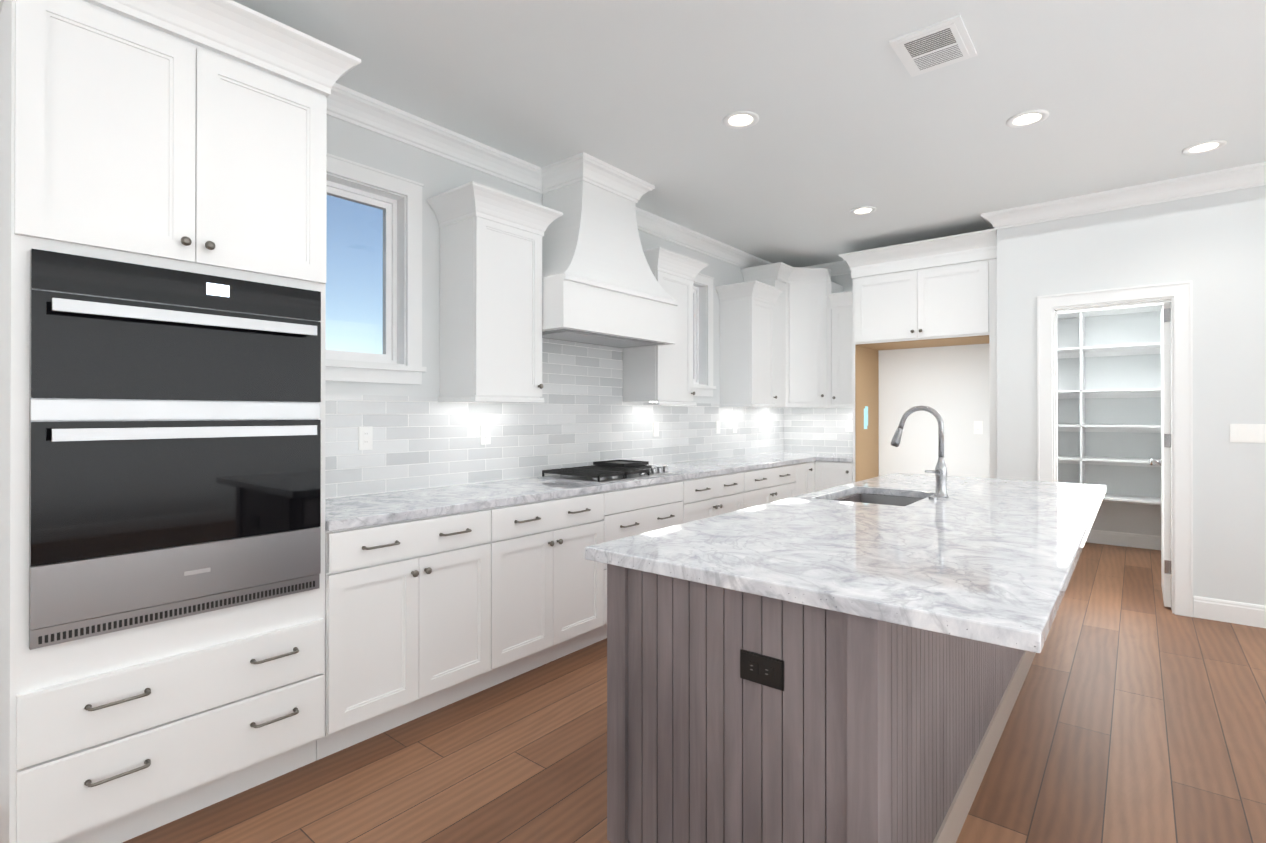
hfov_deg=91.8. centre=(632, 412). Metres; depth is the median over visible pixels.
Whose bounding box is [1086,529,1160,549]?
baseboard
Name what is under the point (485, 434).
electrical outlet
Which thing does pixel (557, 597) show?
base cabinet
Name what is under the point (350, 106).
crown molding
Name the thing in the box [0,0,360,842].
tall cabinet
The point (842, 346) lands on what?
wall cabinet
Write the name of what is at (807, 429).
backsplash
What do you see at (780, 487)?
base cabinet
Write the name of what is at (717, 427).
electrical outlet
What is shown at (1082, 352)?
pantry shelves
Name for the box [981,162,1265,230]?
crown molding
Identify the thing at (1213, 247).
wall
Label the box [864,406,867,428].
sign
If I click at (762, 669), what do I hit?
outlet
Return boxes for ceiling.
[232,0,1265,266]
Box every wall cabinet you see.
[427,181,562,402]
[623,247,708,405]
[715,280,782,406]
[740,262,843,406]
[828,291,852,406]
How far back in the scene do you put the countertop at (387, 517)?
3.17 m
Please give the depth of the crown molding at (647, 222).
5.17 m
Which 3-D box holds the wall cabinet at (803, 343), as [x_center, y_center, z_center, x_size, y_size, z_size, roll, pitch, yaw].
[1.573,-0.712,6.021,0.652,1.324,0.923,0,0,39]
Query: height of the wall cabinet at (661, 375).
1.082 m
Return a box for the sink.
[834,493,921,505]
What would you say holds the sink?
in the island countertop at (987, 561)
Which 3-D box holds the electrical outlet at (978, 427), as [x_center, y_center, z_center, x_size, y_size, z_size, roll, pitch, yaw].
[3.041,0.133,5.407,0.070,0.115,0.008,0,0,39]
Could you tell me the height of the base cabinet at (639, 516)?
0.876 m
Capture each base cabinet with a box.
[316,523,507,759]
[508,507,607,679]
[608,491,691,540]
[692,479,751,520]
[752,471,799,506]
[800,471,811,494]
[812,467,819,491]
[820,459,852,498]
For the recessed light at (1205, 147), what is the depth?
3.52 m
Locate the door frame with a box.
[1037,280,1192,616]
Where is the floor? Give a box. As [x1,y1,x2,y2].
[123,542,1265,842]
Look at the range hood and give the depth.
3.76 m
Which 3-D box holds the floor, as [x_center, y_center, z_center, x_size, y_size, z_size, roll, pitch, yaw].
[1.677,1.361,1.147,7.400,0.100,11.920,0,0,39]
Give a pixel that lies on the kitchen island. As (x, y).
(853, 665)
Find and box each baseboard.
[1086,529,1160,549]
[1194,596,1265,627]
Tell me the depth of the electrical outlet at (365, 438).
3.00 m
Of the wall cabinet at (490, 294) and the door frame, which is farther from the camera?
the door frame
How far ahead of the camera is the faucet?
2.91 m
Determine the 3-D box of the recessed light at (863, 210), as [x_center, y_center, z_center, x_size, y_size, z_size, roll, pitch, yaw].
[1.717,-1.531,4.584,0.188,0.058,0.188,0,0,39]
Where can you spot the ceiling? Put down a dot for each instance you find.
(842, 104)
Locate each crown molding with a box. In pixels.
[327,83,558,193]
[563,152,654,210]
[636,211,771,267]
[802,260,850,275]
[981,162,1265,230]
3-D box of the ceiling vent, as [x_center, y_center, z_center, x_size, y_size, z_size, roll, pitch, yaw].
[1.247,-1.508,2.545,0.260,0.013,0.330,0,0,39]
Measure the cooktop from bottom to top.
0.073 m
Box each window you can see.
[325,153,426,384]
[693,273,715,396]
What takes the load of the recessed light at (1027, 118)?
in the ceiling
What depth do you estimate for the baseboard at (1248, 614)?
3.85 m
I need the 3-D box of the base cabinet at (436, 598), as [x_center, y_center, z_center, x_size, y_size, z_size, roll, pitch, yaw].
[-1.109,0.878,2.766,0.629,0.876,0.797,0,0,39]
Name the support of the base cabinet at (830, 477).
on the floor
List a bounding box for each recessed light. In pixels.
[722,111,758,128]
[850,206,875,214]
[1006,110,1048,127]
[1182,140,1226,154]
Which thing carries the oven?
in the tall cabinet at (162, 386)
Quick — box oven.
[29,249,320,649]
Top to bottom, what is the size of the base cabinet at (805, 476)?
0.876 m
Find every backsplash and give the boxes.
[325,338,784,498]
[785,407,852,453]
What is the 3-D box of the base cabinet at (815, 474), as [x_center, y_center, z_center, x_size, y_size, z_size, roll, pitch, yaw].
[1.675,0.887,6.123,0.670,0.876,0.629,0,0,39]
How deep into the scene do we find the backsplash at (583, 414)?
3.88 m
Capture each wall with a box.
[325,115,743,403]
[831,274,989,477]
[997,185,1265,616]
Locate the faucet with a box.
[890,406,948,499]
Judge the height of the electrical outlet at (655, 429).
0.115 m
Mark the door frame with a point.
(1178, 295)
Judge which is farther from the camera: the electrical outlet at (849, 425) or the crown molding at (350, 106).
the electrical outlet at (849, 425)
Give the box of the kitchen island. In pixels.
[607,566,1035,842]
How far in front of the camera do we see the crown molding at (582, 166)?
3.77 m
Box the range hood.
[542,181,677,348]
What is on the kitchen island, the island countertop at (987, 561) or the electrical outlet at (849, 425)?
the island countertop at (987, 561)
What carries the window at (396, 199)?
in the wall at (438, 175)
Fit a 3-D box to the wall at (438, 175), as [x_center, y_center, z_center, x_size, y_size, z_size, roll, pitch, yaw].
[-1.612,-0.124,2.817,0.200,2.880,10.320,0,0,39]
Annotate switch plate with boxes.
[1230,424,1265,442]
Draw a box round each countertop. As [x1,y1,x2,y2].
[325,451,852,542]
[585,474,1104,653]
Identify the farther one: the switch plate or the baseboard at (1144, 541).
the baseboard at (1144, 541)
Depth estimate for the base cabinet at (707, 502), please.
4.39 m
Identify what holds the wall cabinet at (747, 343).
attached to the wall at (438, 175)
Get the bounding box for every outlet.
[358,426,372,449]
[480,425,490,444]
[653,422,658,436]
[716,421,719,433]
[733,421,736,432]
[740,649,783,690]
[846,420,852,431]
[974,421,982,433]
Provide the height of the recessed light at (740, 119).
0.058 m
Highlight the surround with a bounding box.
[839,228,996,481]
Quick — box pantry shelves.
[1057,303,1162,505]
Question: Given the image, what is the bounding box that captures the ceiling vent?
[889,14,976,76]
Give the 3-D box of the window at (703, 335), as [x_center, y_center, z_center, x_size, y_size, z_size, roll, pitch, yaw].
[0.460,-0.672,5.258,0.176,1.058,0.670,0,0,39]
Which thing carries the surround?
on the floor
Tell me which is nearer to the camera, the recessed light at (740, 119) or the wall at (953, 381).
the recessed light at (740, 119)
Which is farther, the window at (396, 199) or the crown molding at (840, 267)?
the crown molding at (840, 267)
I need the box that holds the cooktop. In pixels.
[537,460,678,483]
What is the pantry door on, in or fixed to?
in the wall at (1213, 247)
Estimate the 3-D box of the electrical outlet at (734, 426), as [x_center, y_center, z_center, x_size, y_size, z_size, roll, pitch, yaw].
[0.960,0.133,5.772,0.008,0.115,0.070,0,0,39]
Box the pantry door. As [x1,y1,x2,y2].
[1149,302,1170,606]

